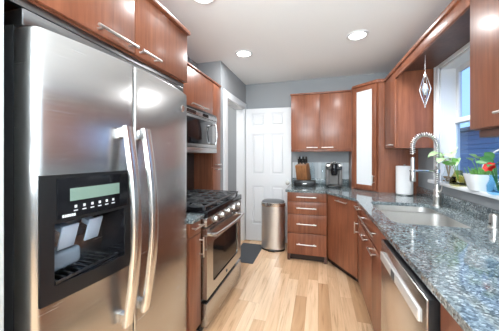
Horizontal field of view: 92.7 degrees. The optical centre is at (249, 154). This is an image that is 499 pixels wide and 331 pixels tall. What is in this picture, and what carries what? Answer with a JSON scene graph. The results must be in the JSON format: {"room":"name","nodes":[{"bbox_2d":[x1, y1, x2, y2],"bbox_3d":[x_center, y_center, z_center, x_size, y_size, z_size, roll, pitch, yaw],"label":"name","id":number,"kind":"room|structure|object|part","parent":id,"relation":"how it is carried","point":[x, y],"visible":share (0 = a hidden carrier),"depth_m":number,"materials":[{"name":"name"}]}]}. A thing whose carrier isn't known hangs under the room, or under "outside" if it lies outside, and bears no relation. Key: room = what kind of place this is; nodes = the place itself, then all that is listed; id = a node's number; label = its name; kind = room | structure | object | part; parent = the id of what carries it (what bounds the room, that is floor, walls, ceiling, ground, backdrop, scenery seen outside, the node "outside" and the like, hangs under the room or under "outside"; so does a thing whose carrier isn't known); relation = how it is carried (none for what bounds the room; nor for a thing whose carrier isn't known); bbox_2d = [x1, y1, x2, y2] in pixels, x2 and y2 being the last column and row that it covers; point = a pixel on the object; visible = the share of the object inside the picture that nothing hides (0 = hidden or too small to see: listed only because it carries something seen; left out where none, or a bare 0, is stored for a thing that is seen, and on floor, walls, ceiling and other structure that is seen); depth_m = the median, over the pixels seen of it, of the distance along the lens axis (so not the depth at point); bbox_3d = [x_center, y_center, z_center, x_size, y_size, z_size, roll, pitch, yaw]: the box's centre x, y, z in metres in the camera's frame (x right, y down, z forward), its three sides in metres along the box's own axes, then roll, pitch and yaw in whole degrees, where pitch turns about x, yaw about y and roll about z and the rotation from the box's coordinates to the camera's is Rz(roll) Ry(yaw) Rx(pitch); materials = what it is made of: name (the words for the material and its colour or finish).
{"room":"kitchen","nodes":[
{"label":"kitchen","id":0,"kind":"room"},
{"bbox_2d":[0,0,3,330],"bbox_3d":[-0.997,0.105,0.676,0.610,2.490,0.147,0,0,16],"label":"wall","id":1,"kind":"structure","parent":0,"point":[1,1],"depth_m":0.66,"materials":[{"name":"grey paint"}]},
{"bbox_2d":[187,56,245,189],"bbox_3d":[-1.218,0.105,0.611,0.420,2.490,6.900,0,0,16],"label":"wall","id":2,"kind":"structure","parent":0,"point":[217,71],"depth_m":2.94,"materials":[{"name":"grey paint"}]},
{"bbox_2d":[4,0,190,87],"bbox_3d":[-0.824,-0.655,1.232,0.626,0.380,1.012,0,0,16],"label":"upper cabinet","id":3,"kind":"object","parent":2,"relation":"attached to","point":[144,33],"visible":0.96,"depth_m":1.13,"materials":[{"name":"brown wood"}]},
{"bbox_3d":[-0.640,-0.655,0.921,0.020,0.322,0.511,0,0,16],"label":"door","id":4,"kind":"part","parent":3,"relation":"part of","materials":[{"name":"brown wood"}]},
{"bbox_3d":[-0.574,-0.515,1.042,0.042,0.013,0.215,0,0,16],"label":"handle","id":5,"kind":"part","parent":3,"relation":"part of","materials":[{"name":"silver metal"}]},
{"bbox_3d":[-0.516,-0.515,1.244,0.042,0.013,0.145,0,0,16],"label":"handle","id":6,"kind":"part","parent":3,"relation":"part of","materials":[{"name":"silver metal"}]},
{"bbox_3d":[-0.502,-0.655,1.401,0.020,0.322,0.481,0,0,16],"label":"door","id":7,"kind":"part","parent":3,"relation":"part of","materials":[{"name":"brown wood"}]},
{"bbox_3d":[-0.833,-0.833,1.235,0.605,0.025,1.012,0,0,16],"label":"crown","id":8,"kind":"part","parent":3,"relation":"part of","materials":[{"name":"brown wood"}]},
{"bbox_2d":[187,154,193,192],"bbox_3d":[-0.784,0.204,2.363,0.085,0.438,0.787,0,0,16],"label":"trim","id":9,"kind":"structure","parent":2,"relation":"attached to","point":[190,157],"depth_m":2.65,"materials":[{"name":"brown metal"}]},
{"bbox_2d":[183,62,213,113],"bbox_3d":[-0.651,-0.637,2.321,0.355,0.395,0.790,0,0,16],"label":"upper cabinet","id":10,"kind":"object","parent":2,"relation":"attached to","point":[198,89],"visible":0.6,"depth_m":2.34,"materials":[{"name":"brown wood"}]},
{"bbox_3d":[-0.664,-0.825,2.325,0.327,0.020,0.790,0,0,16],"label":"crown","id":11,"kind":"part","parent":10,"relation":"part of","materials":[{"name":"brown wood"}]},
{"bbox_2d":[187,105,217,152],"bbox_3d":[-0.622,-0.228,2.313,0.415,0.415,0.782,0,0,16],"label":"microwave","id":12,"kind":"object","parent":10,"relation":"attached to","point":[202,133],"visible":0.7,"depth_m":2.29,"materials":[{"name":"grey metal"}]},
{"bbox_3d":[-0.365,-0.217,2.547,0.051,0.228,0.020,0,0,16],"label":"handle","id":13,"kind":"part","parent":12,"relation":"part of","materials":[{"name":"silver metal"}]},
{"bbox_2d":[223,89,245,239],"bbox_3d":[-0.247,0.265,3.412,0.139,2.170,0.950,0,0,16],"label":"trim","id":14,"kind":"structure","parent":2,"relation":"attached to","point":[230,100],"depth_m":3.77,"materials":[{"name":"white paint"}]},
{"bbox_2d":[196,239,373,330],"bbox_3d":[-0.627,1.390,0.441,3.950,0.080,7.100,0,0,16],"label":"floor","id":15,"kind":"structure","parent":0,"point":[274,292],"depth_m":2.22,"materials":[{"name":"brown wood"}]},
{"bbox_2d":[4,8,186,330],"bbox_3d":[-0.761,0.445,1.233,0.736,1.810,0.925,0,0,16],"label":"refrigerator","id":16,"kind":"object","parent":15,"relation":"on","point":[95,140],"visible":1,"depth_m":0.88,"materials":[{"name":"grey metal"}]},
{"bbox_3d":[-0.697,0.375,0.867,0.080,0.070,0.132,0,0,16],"label":"ice chute panel","id":17,"kind":"part","parent":16,"relation":"part of","materials":[{"name":"grey plastic"}]},
{"bbox_3d":[-0.628,0.438,0.906,0.121,1.685,0.370,0,0,16],"label":"freezer door","id":18,"kind":"part","parent":16,"relation":"part of","materials":[{"name":"silver metal"}]},
{"bbox_2d":[62,198,114,217],"bbox_3d":[-0.580,0.191,0.874,0.005,0.036,0.189,0,0,23],"label":"print","id":19,"kind":"object","parent":16,"relation":"on","point":[83,208],"depth_m":0.86,"materials":[{"name":"white"}]},
{"bbox_3d":[-0.574,0.145,0.897,0.007,0.136,0.267,0,0,23],"label":"control panel","id":20,"kind":"part","parent":16,"relation":"part of","materials":[{"name":"black plastic"}]},
{"bbox_3d":[-0.498,0.295,0.993,0.090,0.830,0.042,0,0,16],"label":"handle","id":21,"kind":"part","parent":16,"relation":"part of","materials":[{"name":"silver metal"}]},
{"bbox_3d":[-0.466,0.295,1.089,0.090,0.830,0.042,0,0,16],"label":"handle","id":22,"kind":"part","parent":16,"relation":"part of","materials":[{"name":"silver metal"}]},
{"bbox_3d":[-0.498,0.438,1.353,0.122,1.685,0.549,0,0,16],"label":"fresh food door","id":23,"kind":"part","parent":16,"relation":"part of","materials":[{"name":"silver metal"}]},
{"bbox_2d":[187,220,204,330],"bbox_3d":[-0.658,0.910,1.780,0.645,0.880,0.168,0,0,16],"label":"base cabinet","id":24,"kind":"object","parent":15,"relation":"on","point":[194,239],"visible":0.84,"depth_m":1.69,"materials":[{"name":"brown wood"}]},
{"bbox_3d":[-0.396,0.524,1.705,0.020,0.097,0.164,0,0,16],"label":"drawer","id":25,"kind":"part","parent":24,"relation":"part of","materials":[{"name":"brown wood"}]},
{"bbox_3d":[-0.396,0.919,1.705,0.020,0.678,0.164,0,0,16],"label":"door","id":26,"kind":"part","parent":24,"relation":"part of","materials":[{"name":"brown wood"}]},
{"bbox_2d":[187,213,203,223],"bbox_3d":[-0.662,0.455,1.785,0.630,0.030,0.174,0,0,16],"label":"countertop","id":27,"kind":"structure","parent":24,"relation":"on","point":[192,218],"depth_m":1.69,"materials":[{"name":"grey stone"}]},
{"bbox_3d":[-0.351,0.677,1.754,0.041,0.145,0.012,0,0,16],"label":"handle","id":28,"kind":"part","parent":24,"relation":"part of","materials":[{"name":"silver metal"}]},
{"bbox_2d":[188,81,221,192],"bbox_3d":[-0.510,0.258,2.808,0.355,2.185,0.217,0,0,16],"label":"pantry cabinet","id":29,"kind":"object","parent":15,"relation":"on","point":[207,171],"visible":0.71,"depth_m":2.72,"materials":[{"name":"brown wood"}]},
{"bbox_3d":[-0.388,0.699,2.773,0.020,1.118,0.213,0,0,16],"label":"door","id":30,"kind":"part","parent":29,"relation":"part of","materials":[{"name":"brown wood"}]},
{"bbox_3d":[-0.388,-0.339,2.773,0.020,0.944,0.213,0,0,16],"label":"door","id":31,"kind":"part","parent":29,"relation":"part of","materials":[{"name":"brown wood"}]},
{"bbox_2d":[187,189,243,330],"bbox_3d":[-0.477,0.868,2.255,0.714,0.965,0.820,0,0,16],"label":"gas range","id":32,"kind":"object","parent":15,"relation":"on","point":[221,231],"visible":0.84,"depth_m":2.03,"materials":[{"name":"silver metal"}]},
{"bbox_2d":[187,192,240,217],"bbox_3d":[-0.509,0.450,2.264,0.648,0.052,0.820,0,0,16],"label":"cooktop","id":33,"kind":"object","parent":32,"relation":"in","point":[211,211],"depth_m":2.04,"materials":[{"name":"black metal"}]},
{"bbox_3d":[-0.267,0.510,1.903,0.034,0.056,0.056,0,0,16],"label":"knob","id":34,"kind":"part","parent":32,"relation":"part of","materials":[{"name":"silver metal"}]},
{"bbox_3d":[-0.235,0.823,2.185,0.056,0.538,0.812,0,0,16],"label":"oven door","id":35,"kind":"part","parent":32,"relation":"part of","materials":[{"name":"silver metal"}]},
{"bbox_3d":[-0.234,1.214,2.185,0.058,0.183,0.812,0,0,16],"label":"storage drawer","id":36,"kind":"part","parent":32,"relation":"part of","materials":[{"name":"silver metal"}]},
{"bbox_3d":[-0.235,0.510,2.185,0.060,0.067,0.820,0,0,16],"label":"control panel","id":37,"kind":"part","parent":32,"relation":"part of","materials":[{"name":"silver metal"}]},
{"bbox_3d":[-0.172,0.615,2.167,0.078,0.026,0.722,0,0,16],"label":"handle","id":38,"kind":"part","parent":32,"relation":"part of","materials":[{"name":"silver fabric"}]},
{"bbox_2d":[239,243,261,263],"bbox_3d":[-0.027,1.345,3.294,0.325,0.008,0.635,0,0,16],"label":"door mat","id":39,"kind":"object","parent":15,"relation":"on","point":[249,252],"visible":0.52,"depth_m":3.27,"materials":[{"name":"grey fabric"}]},
{"bbox_2d":[261,199,285,251],"bbox_3d":[0.341,0.996,3.432,0.354,0.709,0.274,0,0,16],"label":"trash can","id":40,"kind":"object","parent":15,"relation":"on","point":[273,210],"visible":1,"depth_m":3.33,"materials":[{"name":"silver metal"}]},
{"bbox_3d":[0.344,0.657,3.444,0.328,0.032,0.230,0,0,16],"label":"lid","id":41,"kind":"part","parent":40,"relation":"part of","materials":[{"name":"grey metal"}]},
{"bbox_2d":[287,192,326,263],"bbox_3d":[0.797,0.910,3.267,0.485,0.880,0.660,0,0,16],"label":"base cabinet","id":42,"kind":"object","parent":15,"relation":"on","point":[306,212],"visible":0.96,"depth_m":2.99,"materials":[{"name":"brown wood"}]},
{"bbox_3d":[0.720,1.127,2.998,0.481,0.263,0.020,0,0,16],"label":"drawer","id":43,"kind":"part","parent":42,"relation":"part of","materials":[{"name":"brown wood"}]},
{"bbox_3d":[0.720,0.872,2.998,0.481,0.233,0.020,0,0,16],"label":"drawer","id":44,"kind":"part","parent":42,"relation":"part of","materials":[{"name":"brown wood"}]},
{"bbox_3d":[0.720,0.671,2.998,0.481,0.153,0.020,0,0,16],"label":"drawer","id":45,"kind":"part","parent":42,"relation":"part of","materials":[{"name":"brown wood"}]},
{"bbox_3d":[0.720,0.532,2.998,0.481,0.112,0.020,0,0,16],"label":"drawer","id":46,"kind":"part","parent":42,"relation":"part of","materials":[{"name":"brown wood"}]},
{"bbox_2d":[327,194,358,282],"bbox_3d":[1.449,0.910,2.869,0.982,0.880,1.064,0,0,16],"label":"base cabinet","id":47,"kind":"object","parent":15,"relation":"on","point":[342,243],"visible":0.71,"depth_m":2.64,"materials":[{"name":"brown wood"}]},
{"bbox_2d":[354,205,386,330],"bbox_3d":[1.262,0.910,1.801,0.740,0.880,1.070,0,0,16],"label":"base cabinet","id":48,"kind":"object","parent":15,"relation":"on","point":[370,237],"visible":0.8,"depth_m":1.82,"materials":[{"name":"brown wood"}]},
{"bbox_3d":[1.074,0.942,2.303,0.020,0.633,0.206,0,0,16],"label":"door","id":49,"kind":"part","parent":48,"relation":"part of","materials":[{"name":"brown wood"}]},
{"bbox_3d":[0.921,0.550,1.879,0.041,0.012,0.570,0,0,16],"label":"handle","id":50,"kind":"part","parent":48,"relation":"part of","materials":[{"name":"silver metal"}]},
{"bbox_3d":[0.985,0.954,1.995,0.020,0.608,0.426,0,0,16],"label":"door","id":51,"kind":"part","parent":48,"relation":"part of","materials":[{"name":"brown wood"}]},
{"bbox_3d":[0.926,0.559,1.789,0.020,0.167,0.856,0,0,16],"label":"drawer","id":52,"kind":"part","parent":48,"relation":"part of","materials":[{"name":"brown wood"}]},
{"bbox_3d":[0.867,0.954,1.582,0.020,0.608,0.426,0,0,16],"label":"door","id":53,"kind":"part","parent":48,"relation":"part of","materials":[{"name":"brown wood"}]},
{"bbox_2d":[380,239,440,330],"bbox_3d":[0.977,0.912,1.003,0.646,0.876,0.602,0,0,16],"label":"dishwasher","id":54,"kind":"object","parent":15,"relation":"on","point":[407,304],"visible":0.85,"depth_m":1.02,"materials":[{"name":"silver metal"}]},
{"bbox_3d":[0.676,0.569,1.099,0.010,0.048,0.530,0,0,16],"label":"handle","id":55,"kind":"part","parent":54,"relation":"part of","materials":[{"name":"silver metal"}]},
{"bbox_2d":[441,304,463,330],"bbox_3d":[0.779,0.910,0.114,0.736,0.880,1.200,0,0,16],"label":"base cabinet","id":56,"kind":"object","parent":15,"relation":"on","point":[448,323],"visible":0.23,"depth_m":0.74,"materials":[{"name":"brown wood"}]},
{"bbox_2d":[285,178,498,330],"bbox_3d":[0.807,0.410,1.545,1.497,0.120,3.977,0,0,16],"label":"countertop","id":57,"kind":"structure","parent":56,"relation":"on","point":[459,266],"depth_m":1.14,"materials":[{"name":"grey stone"}]},
{"bbox_2d":[295,163,310,179],"bbox_3d":[0.772,0.236,3.420,0.162,0.239,0.196,0,0,38],"label":"knife block","id":58,"kind":"object","parent":57,"relation":"on","point":[302,170],"visible":0.9,"depth_m":3.37,"materials":[{"name":"brown wood"}]},
{"bbox_3d":[0.797,0.398,3.419,0.290,0.085,0.288,0,0,16],"label":"pod drawer","id":59,"kind":"part","parent":57,"relation":"part of","materials":[{"name":"metal"}]},
{"bbox_2d":[326,162,341,187],"bbox_3d":[1.141,0.264,3.321,0.275,0.353,0.306,0,0,16],"label":"coffee maker","id":60,"kind":"object","parent":57,"relation":"on","point":[334,169],"visible":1,"depth_m":3.20,"materials":[{"name":"grey plastic"}]},
{"bbox_2d":[327,184,341,187],"bbox_3d":[1.152,0.425,3.243,0.180,0.030,0.150,0,0,16],"label":"drip tray","id":61,"kind":"object","parent":60,"relation":"on","point":[328,185],"depth_m":3.19,"materials":[{"name":"silver plastic"}]},
{"bbox_2d":[349,79,417,193],"bbox_3d":[1.672,-0.228,3.058,0.668,1.335,0.587,0,0,16],"label":"cabinet","id":62,"kind":"object","parent":57,"relation":"on","point":[372,167],"visible":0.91,"depth_m":2.86,"materials":[{"name":"brown wood"}]},
{"bbox_3d":[1.435,-0.214,2.976,0.020,1.285,0.329,0,0,-29],"label":"door","id":63,"kind":"part","parent":62,"relation":"part of","materials":[{"name":"brown wood"}]},
{"bbox_3d":[1.435,-0.217,2.976,0.006,1.183,0.221,0,0,-29],"label":"glass panel","id":64,"kind":"part","parent":62,"relation":"part of","materials":[{"name":"white glass"}]},
{"bbox_3d":[1.673,-0.877,3.058,0.667,0.035,0.587,0,0,16],"label":"crown","id":65,"kind":"part","parent":62,"relation":"part of","materials":[{"name":"brown wood"}]},
{"bbox_2d":[395,164,413,195],"bbox_3d":[1.714,0.272,2.634,0.168,0.336,0.168,0,0,16],"label":"paper towel holder","id":66,"kind":"object","parent":57,"relation":"on","point":[404,187],"visible":0.95,"depth_m":2.57,"materials":[{"name":"white paper"}]},
{"bbox_2d":[374,205,470,227],"bbox_3d":[1.266,0.570,1.841,0.535,0.200,0.810,0,0,16],"label":"sink","id":67,"kind":"object","parent":57,"relation":"in","point":[400,214],"visible":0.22,"depth_m":1.95,"materials":[{"name":"silver metal"}]},
{"bbox_3d":[1.342,0.556,2.095,0.496,0.168,0.246,0,0,16],"label":"bowl","id":68,"kind":"part","parent":67,"relation":"part of","materials":[{"name":"silver metal"}]},
{"bbox_3d":[1.231,0.571,1.710,0.496,0.198,0.502,0,0,16],"label":"bowl","id":69,"kind":"part","parent":67,"relation":"part of","materials":[{"name":"silver metal"}]},
{"bbox_2d":[409,132,442,206],"bbox_3d":[1.537,0.120,2.079,0.238,0.640,0.127,0,0,33],"label":"kitchen faucet","id":70,"kind":"object","parent":57,"relation":"on","point":[437,197],"visible":0.97,"depth_m":2.06,"materials":[{"name":"silver metal"}]},
{"bbox_3d":[1.529,0.140,2.081,0.235,0.030,0.052,0,0,11],"label":"holder arm","id":71,"kind":"part","parent":70,"relation":"part of","materials":[{"name":"silver metal"}]},
{"bbox_2d":[158,0,451,84],"bbox_3d":[-0.627,-1.180,0.441,3.950,0.080,7.100,0,0,16],"label":"ceiling","id":72,"kind":"structure","parent":0,"point":[288,40],"depth_m":2.23,"materials":[{"name":"white paint"}]},
{"bbox_2d":[193,0,215,4],"bbox_3d":[-0.333,-1.135,1.698,0.200,0.010,0.200,0,0,16],"label":"recessed light","id":73,"kind":"object","parent":72,"relation":"in","point":[203,2],"visible":1,"depth_m":1.76,"materials":[{"name":"white paint"}]},
{"bbox_2d":[235,50,252,57],"bbox_3d":[-0.063,-1.135,2.672,0.200,0.010,0.200,0,0,16],"label":"recessed light","id":74,"kind":"object","parent":72,"relation":"in","point":[240,53],"visible":1,"depth_m":2.67,"materials":[{"name":"white paint"}]},
{"bbox_2d":[346,30,368,40],"bbox_3d":[1.026,-1.135,2.264,0.200,0.010,0.200,0,0,16],"label":"recessed light","id":75,"kind":"object","parent":72,"relation":"in","point":[356,35],"visible":1,"depth_m":2.26,"materials":[{"name":"white paint"}]},
{"bbox_2d":[228,73,388,193],"bbox_3d":[0.341,0.105,3.804,3.950,2.490,0.100,0,0,16],"label":"wall","id":76,"kind":"structure","parent":0,"point":[275,94],"depth_m":3.68,"materials":[{"name":"grey paint"}]},
{"bbox_2d":[246,107,290,242],"bbox_3d":[0.283,0.306,3.668,0.710,2.063,0.106,0,0,12],"label":"door","id":77,"kind":"structure","parent":76,"relation":"in","point":[268,130],"depth_m":3.70,"materials":[{"name":"white paint"}]},
{"bbox_2d":[293,162,348,178],"bbox_3d":[1.046,0.230,3.544,0.800,0.239,0.007,0,0,16],"label":"backsplash","id":78,"kind":"structure","parent":76,"relation":"attached to","point":[318,169],"depth_m":3.54,"materials":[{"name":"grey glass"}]},
{"bbox_2d":[290,90,351,151],"bbox_3d":[0.996,-0.451,3.369,0.800,0.808,0.365,0,0,16],"label":"upper cabinet","id":79,"kind":"object","parent":76,"relation":"attached to","point":[320,121],"visible":1,"depth_m":3.23,"materials":[{"name":"brown wood"}]},
{"bbox_3d":[0.771,-0.453,3.295,0.384,0.757,0.020,0,0,16],"label":"door","id":80,"kind":"part","parent":79,"relation":"part of","materials":[{"name":"brown wood"}]},
{"bbox_3d":[0.970,-0.059,3.260,0.790,0.023,0.018,0,0,16],"label":"light rail","id":81,"kind":"part","parent":79,"relation":"part of","materials":[{"name":"brown wood"}]},
{"bbox_3d":[0.999,-0.845,3.381,0.800,0.020,0.339,0,0,16],"label":"crown","id":82,"kind":"part","parent":79,"relation":"part of","materials":[{"name":"brown wood"}]},
{"bbox_3d":[1.150,-0.453,3.186,0.398,0.757,0.020,0,0,16],"label":"door","id":83,"kind":"part","parent":79,"relation":"part of","materials":[{"name":"brown wood"}]},
{"bbox_2d":[418,47,498,209],"bbox_3d":[1.198,0.105,-0.085,0.150,2.490,6.900,0,0,16],"label":"wall","id":84,"kind":"structure","parent":0,"point":[424,163],"depth_m":2.36,"materials":[{"name":"grey paint"}]},
{"bbox_2d":[384,68,433,148],"bbox_3d":[1.674,-0.477,2.554,0.385,0.815,0.375,0,0,16],"label":"upper cabinet","id":85,"kind":"object","parent":84,"relation":"attached to","point":[406,115],"visible":0.91,"depth_m":2.38,"materials":[{"name":"brown wood"}]},
{"bbox_3d":[1.687,-0.868,2.550,0.359,0.035,0.375,0,0,16],"label":"crown","id":86,"kind":"part","parent":85,"relation":"part of","materials":[{"name":"brown wood"}]},
{"bbox_3d":[1.537,-0.460,2.593,0.020,0.772,0.371,0,0,16],"label":"door","id":87,"kind":"part","parent":85,"relation":"part of","materials":[{"name":"brown wood"}]},
{"bbox_2d":[394,0,469,78],"bbox_3d":[1.465,-0.830,1.775,0.362,0.110,1.235,0,0,16],"label":"window valance","id":88,"kind":"object","parent":84,"relation":"attached to","point":[450,31],"visible":0.8,"depth_m":1.73,"materials":[{"name":"brown wood"}]},
{"bbox_2d":[419,73,430,107],"bbox_3d":[1.476,-0.618,2.000,0.084,0.446,0.083,0,0,39],"label":"ornament","id":89,"kind":"object","parent":88,"relation":"hanging from","point":[425,88],"visible":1,"depth_m":1.99,"materials":[{"name":"white"}]},
{"bbox_3d":[1.482,-0.845,1.770,0.327,0.010,1.235,0,0,16],"label":"soffit panel","id":90,"kind":"part","parent":88,"relation":"part of","materials":[{"name":"brown wood"}]},
{"bbox_2d":[428,42,498,199],"bbox_3d":[1.687,-0.307,1.731,0.214,1.155,1.220,0,0,16],"label":"window","id":91,"kind":"structure","parent":84,"relation":"in","point":[448,118],"depth_m":2.19,"materials":[{"name":"white paint"}]},
{"bbox_2d":[427,147,460,183],"bbox_3d":[1.635,0.087,2.012,0.204,0.306,0.353,0,0,36],"label":"pothos","id":92,"kind":"object","parent":91,"relation":"on","point":[453,151],"visible":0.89,"depth_m":2.00,"materials":[{"name":"green plant"}]},
{"bbox_3d":[1.704,-0.323,1.726,0.177,1.125,1.160,0,0,16],"label":"frame","id":93,"kind":"part","parent":91,"relation":"part of","materials":[{"name":"white paint"}]},
{"bbox_2d":[441,158,465,184],"bbox_3d":[1.624,0.131,1.873,0.143,0.218,0.202,0,0,27],"label":"bud vase","id":94,"kind":"object","parent":91,"relation":"on","point":[454,160],"visible":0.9,"depth_m":1.87,"materials":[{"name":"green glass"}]},
{"bbox_3d":[1.772,-0.540,1.706,0.028,0.510,0.990,0,0,16],"label":"sash","id":95,"kind":"part","parent":91,"relation":"part of","materials":[{"name":"white paint"}]},
{"bbox_3d":[1.687,0.255,1.731,0.214,0.030,1.220,0,0,16],"label":"sill","id":96,"kind":"part","parent":91,"relation":"part of","materials":[{"name":"white paint"}]},
{"bbox_3d":[1.742,-0.043,1.715,0.030,0.565,0.990,0,0,16],"label":"sash","id":97,"kind":"part","parent":91,"relation":"part of","materials":[{"name":"white paint"}]},
{"bbox_2d":[463,154,498,190],"bbox_3d":[1.574,0.117,1.628,0.172,0.247,0.162,0,0,16],"label":"succulent planter","id":98,"kind":"object","parent":91,"relation":"on","point":[477,180],"visible":0.83,"depth_m":1.58,"materials":[{"name":"white ceramic"}]},
{"bbox_3d":[1.577,0.185,1.627,0.162,0.110,0.162,0,0,16],"label":"pot","id":99,"kind":"part","parent":98,"relation":"part of","materials":[{"name":"white ceramic"}]},
{"bbox_2d":[475,152,498,192],"bbox_3d":[1.476,0.110,1.463,0.179,0.260,0.172,0,0,-33],"label":"flower vase","id":100,"kind":"object","parent":91,"relation":"on","point":[488,157],"visible":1,"depth_m":1.47,"materials":[{"name":"blue glass"}]},
{"bbox_3d":[1.464,0.072,1.455,0.037,0.060,0.067,0,0,-7],"label":"flower","id":101,"kind":"part","parent":100,"relation":"part of","materials":[{"name":"red plant"}]},
{"bbox_2d":[470,0,498,137],"bbox_3d":[1.142,-0.486,0.704,0.385,0.798,1.000,0,0,16],"label":"upper cabinet","id":102,"kind":"object","parent":84,"relation":"attached to","point":[484,14],"visible":1,"depth_m":1.12,"materials":[{"name":"brown wood"}]},
{"bbox_3d":[1.173,-0.106,0.684,0.315,0.038,0.980,0,0,16],"label":"light rail","id":103,"kind":"part","parent":102,"relation":"part of","materials":[{"name":"brown wood"}]},
{"bbox_2d":[487,213,498,229],"bbox_3d":[1.474,0.398,1.433,0.060,0.085,0.060,0,0,16],"label":"soap dispenser","id":104,"kind":"object","parent":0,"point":[493,222],"visible":1,"depth_m":1.42,"materials":[{"name":"silver metal"}]},
{"label":"outside","id":105,"kind":"structure","parent":0,"visible":0},
{"bbox_3d":[8.181,1.700,0.767,12.700,0.100,22.000,0,0,16],"label":"ground","id":106,"kind":"structure","parent":105,"visible":0},
{"bbox_2d":[460,126,498,180],"bbox_3d":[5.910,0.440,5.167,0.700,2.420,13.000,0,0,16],"label":"house","id":107,"kind":"structure","parent":106,"relation":"on","point":[470,142],"depth_m":6.65,"materials":[{"name":"blue"}]}
]}

